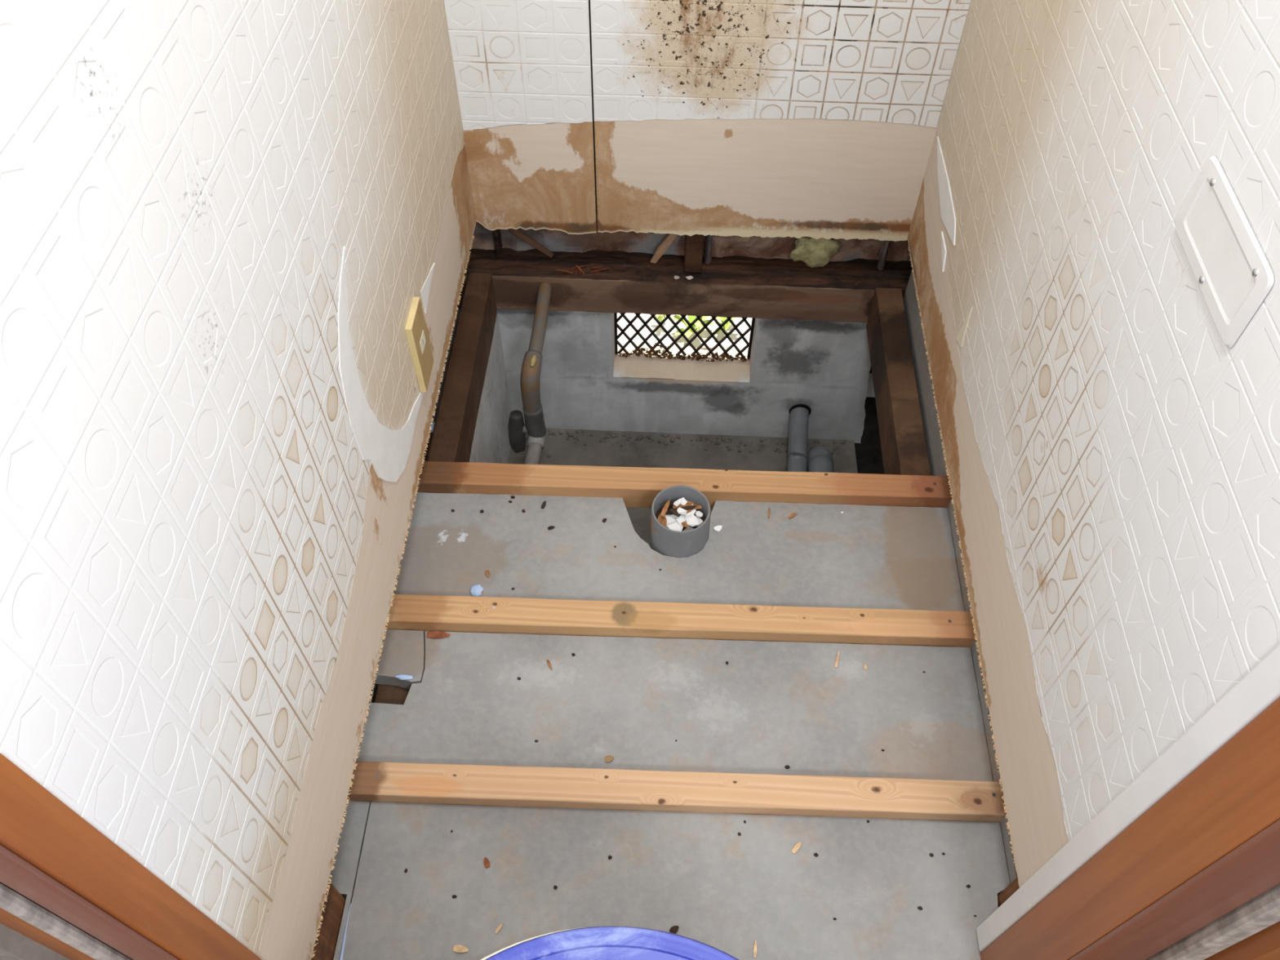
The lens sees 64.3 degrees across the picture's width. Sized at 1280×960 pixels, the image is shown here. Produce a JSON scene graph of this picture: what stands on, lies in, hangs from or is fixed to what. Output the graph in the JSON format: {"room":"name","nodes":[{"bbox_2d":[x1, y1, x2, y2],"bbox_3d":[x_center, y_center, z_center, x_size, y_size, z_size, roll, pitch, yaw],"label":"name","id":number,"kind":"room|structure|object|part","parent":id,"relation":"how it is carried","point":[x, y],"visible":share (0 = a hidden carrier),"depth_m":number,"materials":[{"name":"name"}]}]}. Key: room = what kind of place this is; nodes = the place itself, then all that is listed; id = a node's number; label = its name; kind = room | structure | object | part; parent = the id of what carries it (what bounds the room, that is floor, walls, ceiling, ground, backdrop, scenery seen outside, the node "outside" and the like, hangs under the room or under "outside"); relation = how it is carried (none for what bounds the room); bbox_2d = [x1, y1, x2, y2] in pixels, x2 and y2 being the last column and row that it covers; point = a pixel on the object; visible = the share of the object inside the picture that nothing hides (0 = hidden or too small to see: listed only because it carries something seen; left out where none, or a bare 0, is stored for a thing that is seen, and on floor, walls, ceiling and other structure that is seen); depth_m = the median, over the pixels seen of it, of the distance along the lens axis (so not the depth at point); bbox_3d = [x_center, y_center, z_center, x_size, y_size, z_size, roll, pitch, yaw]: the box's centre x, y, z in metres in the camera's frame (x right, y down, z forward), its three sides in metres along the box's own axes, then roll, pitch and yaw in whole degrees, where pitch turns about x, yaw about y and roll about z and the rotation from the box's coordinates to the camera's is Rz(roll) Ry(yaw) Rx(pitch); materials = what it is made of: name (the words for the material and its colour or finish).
{"room":"toilet room under renovation","nodes":[
{"label":"toilet room under renovation","id":0,"kind":"room"},
{"bbox_2d":[0,923,70,959],"bbox_3d":[-0.430,-0.571,0.772,0.055,2.360,1.510,2,53,1],"label":"wall","id":1,"kind":"structure","parent":0,"point":[14,945],"depth_m":0.73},
{"bbox_2d":[0,0,511,959],"bbox_3d":[-0.396,-0.397,0.876,0.153,2.735,1.400,2,53,1],"label":"wall","id":2,"kind":"structure","parent":0,"point":[222,222],"depth_m":0.84,"materials":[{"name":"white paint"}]},
{"bbox_2d":[0,752,262,959],"bbox_3d":[-1.008,-0.054,0.306,1.303,2.250,0.050,2,53,1],"label":"trim","id":3,"kind":"structure","parent":2,"relation":"attached to","point":[66,887],"depth_m":0.69,"materials":[{"name":"orange wood"}]},
{"bbox_3d":[-1.034,-0.075,0.266,1.252,2.160,0.026,2,53,1],"label":"casing","id":4,"kind":"part","parent":3,"relation":"part of","materials":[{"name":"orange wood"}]},
{"bbox_2d":[404,297,434,392],"bbox_3d":[-0.321,-0.196,1.486,0.011,0.131,0.066,2,53,1],"label":"wall outlet plate","id":5,"kind":"object","parent":2,"relation":"attached to","point":[415,329],"visible":1,"depth_m":1.47,"materials":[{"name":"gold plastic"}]},
{"bbox_2d":[345,272,497,900],"bbox_3d":[-0.346,0.178,1.617,0.047,0.106,1.385,2,53,1],"label":"beam","id":6,"kind":"structure","parent":2,"relation":"on","point":[453,433],"depth_m":1.84,"materials":[{"name":"brown wood"}]},
{"bbox_2d":[311,880,346,959],"bbox_3d":[-0.395,0.546,1.198,0.056,0.119,0.123,2,53,1],"label":"wood block","id":7,"kind":"object","parent":6,"relation":"on","point":[332,914],"visible":0.3,"depth_m":1.20,"materials":[{"name":"brown wood"}]},
{"bbox_2d":[328,800,370,959],"bbox_3d":[-0.387,0.545,1.255,0.060,0.028,0.294,2,53,1],"label":"concrete ledge","id":8,"kind":"object","parent":6,"relation":"on","point":[344,874],"visible":0.47,"depth_m":1.29,"materials":[{"name":"grey concrete"}]},
{"bbox_2d":[373,629,425,688],"bbox_3d":[-0.354,0.259,1.472,0.093,0.029,0.081,2,53,1],"label":"concrete block","id":9,"kind":"object","parent":6,"relation":"on","point":[403,651],"visible":0.68,"depth_m":1.46,"materials":[{"name":"grey concrete"}]},
{"bbox_2d":[395,674,413,679],"bbox_3d":[-0.334,0.279,1.437,0.027,0.006,0.008,2,53,1],"label":"sealant dab","id":10,"kind":"object","parent":9,"relation":"on","point":[402,677],"visible":1,"depth_m":1.44,"materials":[{"name":"white plastic"}]},
{"bbox_2d":[355,631,992,781],"bbox_3d":[0.035,0.321,1.429,0.878,0.028,0.222,2,53,1],"label":"concrete floor","id":11,"kind":"structure","parent":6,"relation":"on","point":[774,705],"depth_m":1.41,"materials":[{"name":"grey concrete"}]},
{"bbox_2d":[426,631,450,638],"bbox_3d":[-0.293,0.225,1.479,0.034,0.003,0.013,2,53,1],"label":"chip","id":12,"kind":"object","parent":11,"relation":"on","point":[432,634],"visible":1,"depth_m":1.48,"materials":[{"name":"brown wood"}]},
{"bbox_2d":[546,659,552,670],"bbox_3d":[-0.129,0.264,1.451,0.004,0.003,0.018,-19,55,-15],"label":"chip","id":13,"kind":"object","parent":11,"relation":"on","point":[548,660],"visible":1,"depth_m":1.45,"materials":[{"name":"brown wood"}]},
{"bbox_2d":[604,755,613,762],"bbox_3d":[-0.042,0.375,1.368,0.013,0.003,0.010,2,53,1],"label":"chip","id":14,"kind":"object","parent":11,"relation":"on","point":[608,758],"visible":1,"depth_m":1.37,"materials":[{"name":"brown wood"}]},
{"bbox_2d":[835,651,839,667],"bbox_3d":[0.283,0.257,1.460,0.005,0.003,0.026,13,54,9],"label":"chip","id":15,"kind":"object","parent":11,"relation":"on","point":[837,655],"visible":1,"depth_m":1.46,"materials":[{"name":"beige wood"}]},
{"bbox_2d":[393,492,964,611],"bbox_3d":[0.047,0.120,1.581,0.878,0.028,0.216,2,53,1],"label":"concrete floor","id":16,"kind":"structure","parent":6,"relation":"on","point":[871,557],"depth_m":1.57,"materials":[{"name":"grey concrete"}]},
{"bbox_2d":[469,583,483,596],"bbox_3d":[-0.245,0.166,1.525,0.021,0.008,0.022,2,53,1],"label":"sealant dab","id":17,"kind":"object","parent":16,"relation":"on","point":[476,590],"visible":0.97,"depth_m":1.52,"materials":[{"name":"plastic"}]},
{"bbox_2d":[484,569,489,577],"bbox_3d":[-0.231,0.142,1.543,0.007,0.003,0.013,-14,54,-11],"label":"chip","id":18,"kind":"object","parent":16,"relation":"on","point":[486,571],"visible":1,"depth_m":1.54,"materials":[{"name":"brown wood"}]},
{"bbox_2d":[541,501,546,508],"bbox_3d":[-0.153,0.039,1.621,0.006,0.003,0.015,15,54,11],"label":"chip","id":19,"kind":"object","parent":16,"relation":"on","point":[543,505],"visible":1,"depth_m":1.62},
{"bbox_2d":[547,525,555,529],"bbox_3d":[-0.139,0.075,1.594,0.011,0.003,0.006,-11,54,-9],"label":"chip","id":20,"kind":"object","parent":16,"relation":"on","point":[550,527],"visible":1,"depth_m":1.59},
{"bbox_2d":[713,524,722,531],"bbox_3d":[0.122,0.075,1.596,0.012,0.004,0.011,16,54,11],"label":"flake","id":21,"kind":"object","parent":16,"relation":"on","point":[717,528],"visible":1,"depth_m":1.59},
{"bbox_2d":[787,512,796,519],"bbox_3d":[0.242,0.056,1.612,0.016,0.003,0.006,-26,57,-19],"label":"chip","id":22,"kind":"object","parent":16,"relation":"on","point":[793,515],"visible":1,"depth_m":1.61,"materials":[{"name":"brown wood"}]},
{"bbox_2d":[422,431,432,461],"bbox_3d":[-0.380,-0.042,1.799,0.040,0.085,0.090,2,53,1],"label":"wood block","id":23,"kind":"object","parent":2,"relation":"on","point":[428,447],"visible":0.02,"depth_m":1.76,"materials":[{"name":"brown wood"}]},
{"bbox_2d":[429,422,435,432],"bbox_3d":[-0.362,-0.092,1.780,0.019,0.013,0.025,2,53,1],"label":"sealant dab","id":24,"kind":"object","parent":23,"relation":"on","point":[432,426],"visible":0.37,"depth_m":1.77,"materials":[{"name":"grey"}]},
{"bbox_2d":[507,427,857,546],"bbox_3d":[-0.008,0.461,1.986,0.948,0.065,1.650,2,53,1],"label":"floor","id":25,"kind":"structure","parent":0,"point":[643,453],"depth_m":2.34,"materials":[{"name":"grey concrete"}]},
{"bbox_2d":[650,484,711,557],"bbox_3d":[0.060,0.217,1.768,0.090,0.576,0.090,2,53,1],"label":"pipe","id":26,"kind":"object","parent":25,"relation":"on","point":[665,541],"visible":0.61,"depth_m":1.56,"materials":[{"name":"grey plastic"}]},
{"bbox_2d":[657,511,665,523],"bbox_3d":[0.035,0.053,1.559,0.009,0.003,0.032,19,55,13],"label":"wood splinter","id":27,"kind":"object","parent":26,"relation":"in","point":[660,518],"visible":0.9,"depth_m":1.55,"materials":[{"name":"brown wood"}]},
{"bbox_2d":[661,517,666,526],"bbox_3d":[0.036,0.065,1.551,0.010,0.005,0.022,2,53,1],"label":"wood splinter","id":28,"kind":"object","parent":26,"relation":"in","point":[664,522],"visible":0.67,"depth_m":1.55,"materials":[{"name":"brown wood"}]},
{"bbox_2d":[660,500,670,516],"bbox_3d":[0.039,0.043,1.557,0.007,0.003,0.034,16,54,11],"label":"wood splinter","id":29,"kind":"object","parent":26,"relation":"in","point":[664,509],"visible":1,"depth_m":1.55,"materials":[{"name":"brown wood"}]},
{"bbox_2d":[659,510,672,515],"bbox_3d":[0.041,0.050,1.561,0.021,0.008,0.011,28,58,19],"label":"wood splinter","id":30,"kind":"object","parent":26,"relation":"in","point":[668,513],"visible":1,"depth_m":1.56,"materials":[{"name":"brown wood"}]},
{"bbox_2d":[661,500,671,506],"bbox_3d":[0.041,0.037,1.567,0.018,0.003,0.008,-25,57,-18],"label":"wood splinter","id":31,"kind":"object","parent":26,"relation":"in","point":[665,502],"visible":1,"depth_m":1.57,"materials":[{"name":"brown wood"}]},
{"bbox_2d":[664,514,678,527],"bbox_3d":[0.049,0.061,1.557,0.028,0.012,0.037,-16,55,-12],"label":"flake","id":32,"kind":"object","parent":26,"relation":"in","point":[671,519],"visible":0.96,"depth_m":1.56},
{"bbox_2d":[668,507,679,516],"bbox_3d":[0.053,0.050,1.550,0.009,0.003,0.020,-36,61,-24],"label":"wood splinter","id":33,"kind":"object","parent":26,"relation":"in","point":[672,510],"visible":1,"depth_m":1.55,"materials":[{"name":"brown wood"}]},
{"bbox_2d":[666,521,683,531],"bbox_3d":[0.054,0.070,1.541,0.023,0.008,0.024,14,54,10],"label":"flake","id":34,"kind":"object","parent":26,"relation":"in","point":[675,526],"visible":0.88,"depth_m":1.54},
{"bbox_2d":[673,497,681,506],"bbox_3d":[0.058,0.034,1.563,0.010,0.006,0.015,39,62,25],"label":"flake","id":35,"kind":"object","parent":26,"relation":"in","point":[677,503],"visible":1,"depth_m":1.56,"materials":[{"name":"white paint"}]},
{"bbox_2d":[676,506,687,514],"bbox_3d":[0.064,0.048,1.551,0.018,0.009,0.012,29,58,20],"label":"flake","id":36,"kind":"object","parent":26,"relation":"in","point":[681,511],"visible":1,"depth_m":1.55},
{"bbox_2d":[680,497,687,505],"bbox_3d":[0.067,0.033,1.569,0.013,0.004,0.014,18,55,13],"label":"flake","id":37,"kind":"object","parent":26,"relation":"in","point":[683,500],"visible":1,"depth_m":1.57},
{"bbox_2d":[675,512,692,526],"bbox_3d":[0.069,0.059,1.554,0.033,0.012,0.020,-30,59,-21],"label":"flake","id":38,"kind":"object","parent":26,"relation":"in","point":[682,517],"visible":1,"depth_m":1.55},
{"bbox_2d":[672,503,696,508],"bbox_3d":[0.069,0.040,1.565,0.036,0.004,0.009,-5,53,-4],"label":"wood splinter","id":39,"kind":"object","parent":26,"relation":"in","point":[686,504],"visible":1,"depth_m":1.56,"materials":[{"name":"brown wood"}]},
{"bbox_2d":[681,521,688,528],"bbox_3d":[0.069,0.068,1.536,0.009,0.008,0.016,-22,56,-17],"label":"wood splinter","id":40,"kind":"object","parent":26,"relation":"in","point":[684,523],"visible":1,"depth_m":1.53,"materials":[{"name":"brown wood"}]},
{"bbox_2d":[682,526,693,531],"bbox_3d":[0.073,0.079,1.542,0.024,0.006,0.017,-37,61,-25],"label":"flake","id":41,"kind":"object","parent":26,"relation":"in","point":[689,528],"visible":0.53,"depth_m":1.55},
{"bbox_2d":[680,506,696,509],"bbox_3d":[0.077,0.043,1.562,0.029,0.004,0.006,-7,53,-6],"label":"wood splinter","id":42,"kind":"object","parent":26,"relation":"in","point":[683,507],"visible":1,"depth_m":1.56,"materials":[{"name":"brown wood"}]},
{"bbox_2d":[688,503,696,515],"bbox_3d":[0.078,0.047,1.562,0.016,0.006,0.017,-22,56,-16],"label":"flake","id":43,"kind":"object","parent":26,"relation":"in","point":[694,510],"visible":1,"depth_m":1.56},
{"bbox_2d":[685,514,699,526],"bbox_3d":[0.079,0.062,1.540,0.021,0.010,0.022,-27,58,-19],"label":"flake","id":44,"kind":"object","parent":26,"relation":"in","point":[691,521],"visible":1,"depth_m":1.54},
{"bbox_2d":[694,505,702,509],"bbox_3d":[0.088,0.043,1.564,0.014,0.009,0.010,31,59,21],"label":"wood splinter","id":45,"kind":"object","parent":26,"relation":"in","point":[697,506],"visible":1,"depth_m":1.56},
{"bbox_2d":[695,511,702,517],"bbox_3d":[0.090,0.052,1.560,0.014,0.006,0.010,38,61,25],"label":"flake","id":46,"kind":"object","parent":26,"relation":"in","point":[698,513],"visible":1,"depth_m":1.56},
{"bbox_2d":[695,515,702,526],"bbox_3d":[0.087,0.062,1.557,0.019,0.008,0.020,36,61,24],"label":"flake","id":47,"kind":"object","parent":26,"relation":"in","point":[700,519],"visible":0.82,"depth_m":1.55,"materials":[{"name":"white paint"}]},
{"bbox_2d":[525,428,845,457],"bbox_3d":[0.097,-0.074,2.348,0.758,0.014,0.085,2,53,1],"label":"rubble","id":48,"kind":"object","parent":25,"relation":"on","point":[609,433],"visible":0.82,"depth_m":2.36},
{"bbox_2d":[807,445,834,472],"bbox_3d":[0.372,0.218,2.076,0.059,0.113,0.743,4,53,2],"label":"drain pipe","id":49,"kind":"object","parent":25,"relation":"on","point":[820,459],"visible":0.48,"depth_m":2.21,"materials":[{"name":"grey plastic"}]},
{"bbox_2d":[443,0,971,443],"bbox_3d":[0.047,-0.971,1.321,0.970,2.745,0.117,2,53,1],"label":"wall","id":50,"kind":"structure","parent":0,"point":[816,119],"depth_m":1.75,"materials":[{"name":"white paper"}]},
{"bbox_3d":[-0.190,-1.116,1.057,0.232,2.152,0.005,2,53,1],"label":"plywood panel","id":51,"kind":"part","parent":50,"relation":"part of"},
{"bbox_2d":[619,342,748,362],"bbox_3d":[0.097,-0.277,2.250,0.288,0.054,0.016,2,53,1],"label":"leaf litter","id":52,"kind":"object","parent":50,"relation":"on","point":[650,353],"visible":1,"depth_m":2.25,"materials":[{"name":"brown plant"}]},
{"bbox_2d":[613,312,755,359],"bbox_3d":[0.095,-0.333,2.197,0.303,0.212,0.009,2,53,1],"label":"screen","id":53,"kind":"object","parent":50,"relation":"attached to","point":[751,326],"visible":0.62,"depth_m":2.22,"materials":[{"name":"metal"}]},
{"bbox_2d":[457,248,912,322],"bbox_3d":[0.101,-0.402,2.056,0.950,0.103,0.105,2,53,1],"label":"beam","id":54,"kind":"structure","parent":50,"relation":"on","point":[731,286],"depth_m":2.02,"materials":[{"name":"black wood"}]},
{"bbox_2d":[493,229,502,257],"bbox_3d":[-0.278,-0.563,1.890,0.008,0.350,0.040,2,53,1],"label":"stud","id":55,"kind":"object","parent":54,"relation":"on","point":[497,235],"visible":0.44,"depth_m":2.00,"materials":[{"name":"black wood"}]},
{"bbox_2d":[507,282,551,464],"bbox_3d":[-0.233,0.031,1.838,0.075,0.244,0.896,2,53,1],"label":"drain pipe","id":56,"kind":"object","parent":54,"relation":"attached to","point":[530,378],"visible":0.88,"depth_m":1.97,"materials":[{"name":"plastic"}]},
{"bbox_2d":[508,228,553,257],"bbox_3d":[-0.223,-0.471,1.991,0.104,0.085,0.008,2,53,1],"label":"lath","id":57,"kind":"object","parent":54,"relation":"on","point":[529,240],"visible":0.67,"depth_m":1.99,"materials":[{"name":"brown wood"}]},
{"bbox_2d":[555,269,573,274],"bbox_3d":[-0.148,-0.408,1.992,0.034,0.016,0.004,-7,53,-6],"label":"rotten splinter","id":58,"kind":"object","parent":54,"relation":"on","point":[562,270],"visible":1,"depth_m":1.99,"materials":[{"name":"brown wood"}]},
{"bbox_2d":[575,264,584,274],"bbox_3d":[-0.117,-0.412,1.995,0.020,0.016,0.004,28,57,19],"label":"rotten splinter","id":59,"kind":"object","parent":54,"relation":"on","point":[578,267],"visible":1,"depth_m":1.99,"materials":[{"name":"brown wood"}]},
{"bbox_2d":[585,266,602,268],"bbox_3d":[-0.093,-0.416,1.999,0.041,0.016,0.004,14,54,10],"label":"rotten splinter","id":60,"kind":"object","parent":54,"relation":"on","point":[594,266],"visible":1,"depth_m":2.00,"materials":[{"name":"brown wood"}]},
{"bbox_2d":[591,267,608,272],"bbox_3d":[-0.079,-0.411,1.997,0.034,0.014,0.004,2,53,1],"label":"rotten splinter","id":61,"kind":"object","parent":54,"relation":"on","point":[604,268],"visible":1,"depth_m":2.00,"materials":[{"name":"brown wood"}]},
{"bbox_2d":[650,233,677,262],"bbox_3d":[0.051,-0.458,1.974,0.062,0.099,0.011,2,53,1],"label":"lath","id":62,"kind":"object","parent":54,"relation":"on","point":[668,241],"visible":0.7,"depth_m":1.98,"materials":[{"name":"brown wood"}]},
{"bbox_2d":[685,275,693,279],"bbox_3d":[0.097,-0.395,1.989,0.012,0.003,0.010,-28,58,-20],"label":"paint fleck","id":63,"kind":"object","parent":54,"relation":"on","point":[689,277],"visible":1,"depth_m":1.99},
{"bbox_2d":[470,160,911,261],"bbox_3d":[0.107,-0.513,1.944,0.960,0.220,0.028,2,53,1],"label":"wall","id":64,"kind":"structure","parent":54,"relation":"on","point":[754,246],"depth_m":2.01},
{"bbox_2d":[684,234,703,272],"bbox_3d":[0.108,-0.726,1.640,0.034,0.950,0.083,2,53,1],"label":"stud","id":65,"kind":"object","parent":54,"relation":"on","point":[694,244],"visible":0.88,"depth_m":1.96,"materials":[{"name":"brown wood"}]},
{"bbox_2d":[703,235,713,264],"bbox_3d":[0.135,-0.537,1.876,0.016,0.352,0.015,2,53,1],"label":"metal pipe","id":66,"kind":"object","parent":54,"relation":"on","point":[708,238],"visible":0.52,"depth_m":1.98,"materials":[{"name":"metal"}]},
{"bbox_2d":[790,236,839,267],"bbox_3d":[0.342,-0.450,1.988,0.094,0.090,0.038,2,53,1],"label":"tuft","id":67,"kind":"object","parent":54,"relation":"on","point":[814,252],"visible":0.9,"depth_m":1.98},
{"bbox_2d":[876,240,891,271],"bbox_3d":[0.475,-0.523,1.868,0.016,0.352,0.015,2,53,1],"label":"metal pipe","id":68,"kind":"object","parent":54,"relation":"on","point":[886,244],"visible":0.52,"depth_m":1.98,"materials":[{"name":"metal"}]},
{"bbox_2d":[786,404,811,471],"bbox_3d":[0.321,0.166,2.066,0.050,0.080,0.808,5,53,3],"label":"drain pipe","id":69,"kind":"object","parent":50,"relation":"attached to","point":[797,460],"visible":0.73,"depth_m":2.24,"materials":[{"name":"grey plastic"}]},
{"bbox_2d":[866,287,931,475],"bbox_3d":[0.450,0.211,1.599,0.051,0.106,1.385,2,53,1],"label":"beam","id":70,"kind":"structure","parent":50,"relation":"on","point":[901,430],"depth_m":1.84,"materials":[{"name":"brown wood"}]},
{"bbox_2d":[342,801,1010,959],"bbox_3d":[0.051,0.558,1.249,0.819,0.028,0.308,2,53,1],"label":"concrete floor","id":71,"kind":"structure","parent":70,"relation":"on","point":[726,891],"depth_m":1.27,"materials":[{"name":"grey concrete"}]},
{"bbox_2d":[338,902,351,959],"bbox_3d":[-0.357,0.558,1.230,0.006,0.006,0.090,1,53,0],"label":"bead","id":72,"kind":"object","parent":71,"relation":"attached to","point":[345,930],"visible":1,"depth_m":1.23},
{"bbox_2d":[453,944,468,952],"bbox_3d":[-0.215,0.564,1.223,0.018,0.003,0.009,2,53,1],"label":"chip","id":73,"kind":"object","parent":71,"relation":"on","point":[458,948],"visible":1,"depth_m":1.22,"materials":[{"name":"beige wood"}]},
{"bbox_2d":[483,857,490,868],"bbox_3d":[-0.194,0.483,1.285,0.008,0.003,0.013,-17,55,-13],"label":"chip","id":74,"kind":"object","parent":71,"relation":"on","point":[486,863],"visible":1,"depth_m":1.28,"materials":[{"name":"brown wood"}]},
{"bbox_2d":[494,923,502,933],"bbox_3d":[-0.171,0.545,1.238,0.004,0.003,0.013,30,58,20],"label":"chip","id":75,"kind":"object","parent":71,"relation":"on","point":[500,926],"visible":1,"depth_m":1.24,"materials":[{"name":"beige wood"}]},
{"bbox_2d":[669,925,679,933],"bbox_3d":[0.042,0.547,1.238,0.012,0.003,0.009,-31,59,-22],"label":"chip","id":76,"kind":"object","parent":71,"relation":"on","point":[674,929],"visible":0.9,"depth_m":1.24,"materials":[{"name":"black"}]},
{"bbox_2d":[753,939,756,957],"bbox_3d":[0.139,0.564,1.226,0.004,0.003,0.020,2,53,1],"label":"chip","id":77,"kind":"object","parent":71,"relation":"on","point":[755,942],"visible":1,"depth_m":1.22,"materials":[{"name":"beige wood"}]},
{"bbox_2d":[791,841,801,853],"bbox_3d":[0.200,0.469,1.299,0.007,0.003,0.018,35,60,23],"label":"chip","id":78,"kind":"object","parent":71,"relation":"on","point":[797,846],"visible":1,"depth_m":1.30,"materials":[{"name":"beige wood"}]},
{"bbox_2d":[346,760,1006,822],"bbox_3d":[0.051,0.415,1.342,0.914,0.053,0.046,2,53,1],"label":"joist","id":79,"kind":"object","parent":70,"relation":"on","point":[900,798],"visible":0.87,"depth_m":1.32,"materials":[{"name":"brown wood"}]},
{"bbox_2d":[385,594,976,647],"bbox_3d":[0.062,0.212,1.495,0.914,0.053,0.046,2,53,1],"label":"joist","id":80,"kind":"object","parent":70,"relation":"on","point":[464,614],"visible":0.8,"depth_m":1.47,"materials":[{"name":"brown wood"}]},
{"bbox_2d":[415,461,951,509],"bbox_3d":[0.074,0.014,1.645,0.914,0.053,0.046,2,53,1],"label":"joist","id":81,"kind":"object","parent":70,"relation":"on","point":[638,486],"visible":0.78,"depth_m":1.62,"materials":[{"name":"brown wood"}]},
{"bbox_2d":[903,270,1017,883],"bbox_3d":[0.501,0.089,1.650,0.022,0.136,1.125,2,53,1],"label":"strip","id":82,"kind":"object","parent":70,"relation":"attached to","point":[937,461],"visible":0.18,"depth_m":1.71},
{"bbox_2d":[997,876,1019,907],"bbox_3d":[0.472,0.524,1.221,0.054,0.119,0.067,2,53,1],"label":"wood block","id":83,"kind":"object","parent":70,"relation":"on","point":[1009,891],"visible":0.08,"depth_m":1.23,"materials":[{"name":"brown wood"}]},
{"bbox_2d":[588,0,884,474],"bbox_3d":[0.248,-0.805,1.639,1.350,3.450,0.048,2,53,1],"label":"wall","id":84,"kind":"structure","parent":0,"point":[868,455],"depth_m":2.54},
{"bbox_2d":[617,312,875,397],"bbox_3d":[0.440,-4.411,5.546,13.000,0.080,10.495,2,53,1],"label":"ground","id":85,"kind":"structure","parent":0,"point":[622,322],"depth_m":2.41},
{"bbox_2d":[655,314,666,321],"bbox_3d":[0.049,-0.384,2.406,0.038,0.057,0.035,-21,56,-15],"label":"weed","id":86,"kind":"object","parent":85,"relation":"on","point":[660,317],"visible":0.38,"depth_m":2.40,"materials":[{"name":"green plant"}]},
{"bbox_2d":[671,315,715,337],"bbox_3d":[0.123,-0.368,2.388,0.099,0.067,0.084,-33,60,-23],"label":"weed","id":87,"kind":"object","parent":85,"relation":"on","point":[698,325],"visible":0.45,"depth_m":2.38,"materials":[{"name":"green plant"}]},
{"bbox_2d":[715,316,741,333],"bbox_3d":[0.199,-0.380,2.397,0.064,0.068,0.063,-12,54,-10],"label":"weed","id":88,"kind":"object","parent":85,"relation":"on","point":[722,319],"visible":0.29,"depth_m":2.40,"materials":[{"name":"green plant"}]},
{"bbox_2d":[906,0,1279,887],"bbox_3d":[0.474,-0.612,0.668,0.008,2.133,1.213,2,53,1],"label":"wall","id":89,"kind":"structure","parent":0,"point":[1113,464],"depth_m":1.02,"materials":[{"name":"white paper"}]},
{"bbox_2d":[976,644,1279,951],"bbox_3d":[0.430,-0.114,0.345,0.028,2.220,0.027,2,53,1],"label":"trim","id":90,"kind":"structure","parent":89,"relation":"attached to","point":[1260,687],"depth_m":0.82,"materials":[{"name":"white paint"}]},
{"bbox_2d":[979,697,1279,959],"bbox_3d":[1.078,-0.030,0.306,1.328,2.250,0.094,2,53,1],"label":"trim","id":91,"kind":"structure","parent":89,"relation":"attached to","point":[1196,876],"depth_m":0.80,"materials":[{"name":"orange wood"}]},
{"bbox_3d":[1.120,-0.029,0.249,1.240,2.160,0.028,2,53,1],"label":"casing","id":92,"kind":"part","parent":91,"relation":"part of","materials":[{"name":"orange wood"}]},
{"bbox_2d":[1175,155,1274,348],"bbox_3d":[0.455,-0.181,0.801,0.004,0.074,0.153,2,53,1],"label":"blank plate","id":93,"kind":"object","parent":89,"relation":"attached to","point":[1232,271],"visible":1,"depth_m":0.79,"materials":[{"name":"white plastic"},{"name":"bright steel"}]},
{"bbox_3d":[-0.044,1.932,0.134,3.200,0.040,3.230,2,53,1],"label":"floor","id":94,"kind":"structure","parent":0,"visible":0},
{"bbox_2d":[480,925,739,959],"bbox_3d":[-0.027,0.643,0.846,0.438,0.381,0.434,2,53,1],"label":"bucket","id":95,"kind":"object","parent":94,"relation":"on","point":[604,942],"visible":1,"depth_m":0.81,"materials":[{"name":"blue plastic"}]}
]}

